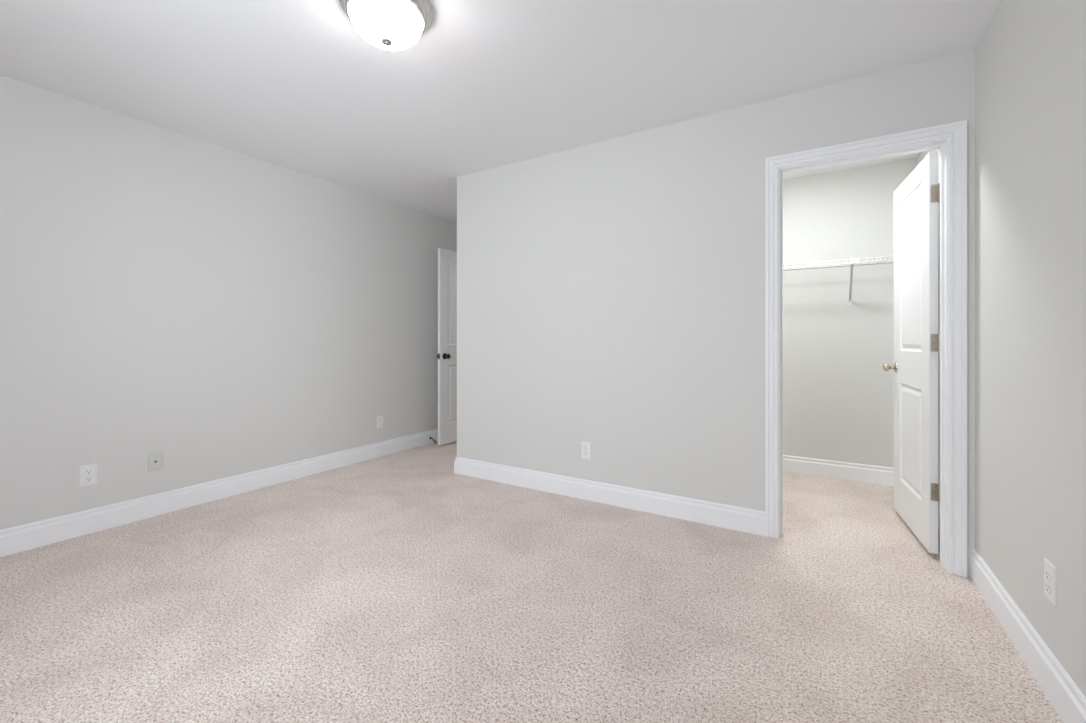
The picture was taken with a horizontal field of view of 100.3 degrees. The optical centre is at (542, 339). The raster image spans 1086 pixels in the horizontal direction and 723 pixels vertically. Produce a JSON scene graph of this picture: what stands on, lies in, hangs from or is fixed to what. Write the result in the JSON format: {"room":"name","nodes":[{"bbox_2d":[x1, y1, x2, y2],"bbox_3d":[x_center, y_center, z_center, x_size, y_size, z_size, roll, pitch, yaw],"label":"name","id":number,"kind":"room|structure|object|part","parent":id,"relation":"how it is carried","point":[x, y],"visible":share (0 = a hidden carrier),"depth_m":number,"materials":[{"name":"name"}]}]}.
{"room":"empty bedroom","nodes":[
{"label":"empty bedroom","id":0,"kind":"room"},
{"bbox_2d":[0,75,456,529],"bbox_3d":[-1.933,-0.123,3.719,0.115,2.430,6.465,0,0,31],"label":"wall","id":1,"kind":"structure","parent":0,"point":[223,312],"depth_m":2.94,"materials":[{"name":"white paint"}]},
{"bbox_2d":[79,463,96,486],"bbox_3d":[-2.568,0.764,2.560,0.008,0.118,0.074,0,0,31],"label":"electrical outlet","id":2,"kind":"object","parent":1,"relation":"attached to","point":[87,473],"visible":1,"depth_m":2.56,"materials":[{"name":"white plastic"}]},
{"bbox_2d":[84,476,92,481],"bbox_3d":[-2.566,0.783,2.559,0.003,0.028,0.034,0,0,31],"label":"receptacle","id":3,"kind":"object","parent":2,"relation":"attached to","point":[86,478],"depth_m":2.56,"materials":[{"name":"grey plastic"}]},
{"bbox_2d":[84,469,92,474],"bbox_3d":[-2.566,0.745,2.559,0.003,0.028,0.034,0,0,31],"label":"receptacle","id":4,"kind":"object","parent":2,"relation":"attached to","point":[86,471],"depth_m":2.56,"materials":[{"name":"grey plastic"}]},
{"bbox_2d":[148,451,162,471],"bbox_3d":[-2.408,0.756,2.817,0.015,0.118,0.074,0,0,31],"label":"cable jack plate","id":5,"kind":"object","parent":1,"relation":"attached to","point":[155,459],"visible":1,"depth_m":2.82,"materials":[{"name":"grey paint"}]},
{"bbox_2d":[0,429,437,556],"bbox_3d":[-2.190,1.026,3.172,0.016,0.133,5.034,0,0,31],"label":"baseboard","id":6,"kind":"structure","parent":1,"relation":"attached to","point":[16,539],"depth_m":2.92,"materials":[{"name":"white paint"}]},
{"bbox_2d":[377,415,383,428],"bbox_3d":[-1.529,0.774,4.263,0.008,0.118,0.074,0,0,31],"label":"electrical outlet","id":7,"kind":"object","parent":1,"relation":"attached to","point":[380,419],"visible":1,"depth_m":4.26,"materials":[{"name":"white plastic"}]},
{"bbox_2d":[0,0,1000,222],"bbox_3d":[-0.092,-1.398,2.651,4.380,0.120,6.570,0,0,31],"label":"ceiling","id":8,"kind":"structure","parent":0,"point":[291,84],"depth_m":2.22,"materials":[{"name":"white paint"}]},
{"bbox_2d":[339,0,432,50],"bbox_3d":[-0.625,-1.261,1.812,0.357,0.154,0.357,0,0,31],"label":"ceiling light","id":9,"kind":"object","parent":8,"relation":"attached to","point":[394,25],"visible":1,"depth_m":1.76,"materials":[{"name":"white glass"}]},
{"bbox_2d":[0,441,1062,722],"bbox_3d":[-0.092,1.152,2.651,4.380,0.120,6.570,0,0,31],"label":"floor","id":10,"kind":"structure","parent":0,"point":[401,586],"depth_m":1.78,"materials":[{"name":"beige carpet"}]},
{"bbox_2d":[457,49,974,576],"bbox_3d":[0.974,-0.123,3.453,3.155,2.430,1.290,0,0,31],"label":"wall","id":11,"kind":"structure","parent":0,"point":[611,292],"depth_m":2.88,"materials":[{"name":"white paint"}]},
{"bbox_2d":[581,441,590,459],"bbox_3d":[0.295,0.760,3.107,0.074,0.118,0.008,0,0,31],"label":"electrical outlet","id":12,"kind":"object","parent":11,"relation":"attached to","point":[585,446],"visible":1,"depth_m":3.10,"materials":[{"name":"white plastic"}]},
{"bbox_2d":[454,455,939,535],"bbox_3d":[1.009,1.026,3.525,3.171,0.133,1.481,0,0,31],"label":"baseboard","id":13,"kind":"structure","parent":11,"relation":"attached to","point":[747,520],"depth_m":3.12,"materials":[{"name":"white paint"}]},
{"bbox_2d":[765,120,966,577],"bbox_3d":[1.627,0.040,2.356,0.837,2.104,0.133,0,0,31],"label":"door frame","id":14,"kind":"structure","parent":11,"relation":"attached to","point":[956,132],"depth_m":2.17,"materials":[{"name":"white paint"}]},
{"bbox_2d":[883,151,939,553],"bbox_3d":[2.086,0.063,2.544,0.172,2.002,0.740,0,0,26],"label":"door","id":15,"kind":"structure","parent":11,"relation":"in","point":[916,200],"depth_m":2.45,"materials":[{"name":"white paint"}]},
{"bbox_3d":[2.168,0.170,2.834,0.068,0.065,0.065,0,0,26],"label":"knob","id":16,"kind":"part","parent":15,"relation":"part of","materials":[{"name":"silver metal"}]},
{"bbox_3d":[2.091,-0.385,2.553,0.035,0.897,0.410,0,0,26],"label":"panel","id":17,"kind":"part","parent":15,"relation":"part of","materials":[{"name":"white paint"}]},
{"bbox_3d":[2.091,0.553,2.553,0.035,0.587,0.410,0,0,26],"label":"panel","id":18,"kind":"part","parent":15,"relation":"part of","materials":[{"name":"white paint"}]},
{"bbox_2d":[783,158,916,467],"bbox_3d":[1.562,-0.123,3.332,2.025,2.430,1.465,0,0,31],"label":"wall","id":19,"kind":"structure","parent":0,"point":[838,395],"depth_m":3.58,"materials":[{"name":"white paint"}]},
{"bbox_2d":[783,256,893,304],"bbox_3d":[1.851,-0.436,3.694,1.910,0.328,0.316,0,0,31],"label":"wire shelf","id":20,"kind":"object","parent":19,"relation":"attached to","point":[852,260],"visible":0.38,"depth_m":3.40,"materials":[{"name":"white metal"}]},
{"bbox_3d":[1.855,-0.586,3.701,1.898,0.006,0.006,0,0,31],"label":"rail","id":21,"kind":"part","parent":20,"relation":"part of","materials":[{"name":"white plastic"}]},
{"bbox_3d":[1.773,-0.556,3.567,1.898,0.007,0.007,0,0,31],"label":"lip rail","id":22,"kind":"part","parent":20,"relation":"part of","materials":[{"name":"white plastic"}]},
{"bbox_3d":[1.774,-0.586,3.568,1.898,0.006,0.006,0,0,31],"label":"rail","id":23,"kind":"part","parent":20,"relation":"part of","materials":[{"name":"white plastic"}]},
{"bbox_3d":[1.930,-0.586,3.824,1.898,0.006,0.006,0,0,31],"label":"rail","id":24,"kind":"part","parent":20,"relation":"part of","materials":[{"name":"white plastic"}]},
{"bbox_2d":[917,0,1085,696],"bbox_3d":[1.436,-0.123,1.071,0.115,2.430,5.455,0,0,31],"label":"wall","id":25,"kind":"structure","parent":0,"point":[1030,56],"depth_m":1.52,"materials":[{"name":"white paint"}]},
{"bbox_2d":[970,549,1085,722],"bbox_3d":[0.998,1.026,0.480,0.016,0.133,3.760,0,0,31],"label":"baseboard","id":26,"kind":"structure","parent":25,"relation":"attached to","point":[1064,695],"depth_m":1.49,"materials":[{"name":"white paint"}]},
{"bbox_2d":[1044,558,1055,606],"bbox_3d":[1.564,0.747,1.400,0.008,0.118,0.074,0,0,31],"label":"electrical outlet","id":27,"kind":"object","parent":25,"relation":"attached to","point":[1049,568],"visible":1,"depth_m":1.39,"materials":[{"name":"white plastic"}]},
{"bbox_2d":[1045,582,1050,593],"bbox_3d":[1.562,0.766,1.401,0.003,0.028,0.034,0,0,31],"label":"receptacle","id":28,"kind":"object","parent":27,"relation":"attached to","point":[1047,584],"depth_m":1.40,"materials":[{"name":"grey plastic"}]},
{"bbox_2d":[1045,569,1050,580],"bbox_3d":[1.562,0.728,1.401,0.003,0.028,0.034,0,0,31],"label":"receptacle","id":29,"kind":"object","parent":27,"relation":"attached to","point":[1047,571],"depth_m":1.40,"materials":[{"name":"grey plastic"}]},
{"bbox_3d":[-0.377,-0.123,5.101,1.100,2.430,0.115,0,0,31],"label":"wall","id":30,"kind":"structure","parent":0,"visible":0},
{"bbox_2d":[437,248,456,444],"bbox_3d":[-0.855,0.067,4.923,0.172,2.006,0.753,0,0,34],"label":"door","id":31,"kind":"structure","parent":30,"relation":"in","point":[447,259],"depth_m":4.70,"materials":[{"name":"white paint"}]},
{"bbox_3d":[-0.984,0.167,4.644,0.068,0.065,0.065,0,0,34],"label":"knob","id":32,"kind":"part","parent":31,"relation":"part of","materials":[{"name":"brown metal"}]},
{"bbox_3d":[-0.871,-0.386,4.901,0.035,0.875,0.456,0,0,34],"label":"panel","id":33,"kind":"part","parent":31,"relation":"part of","materials":[{"name":"white paint"}]},
{"bbox_3d":[-0.871,0.564,4.901,0.035,0.607,0.456,0,0,34],"label":"panel","id":34,"kind":"part","parent":31,"relation":"part of","materials":[{"name":"white paint"}]}
]}

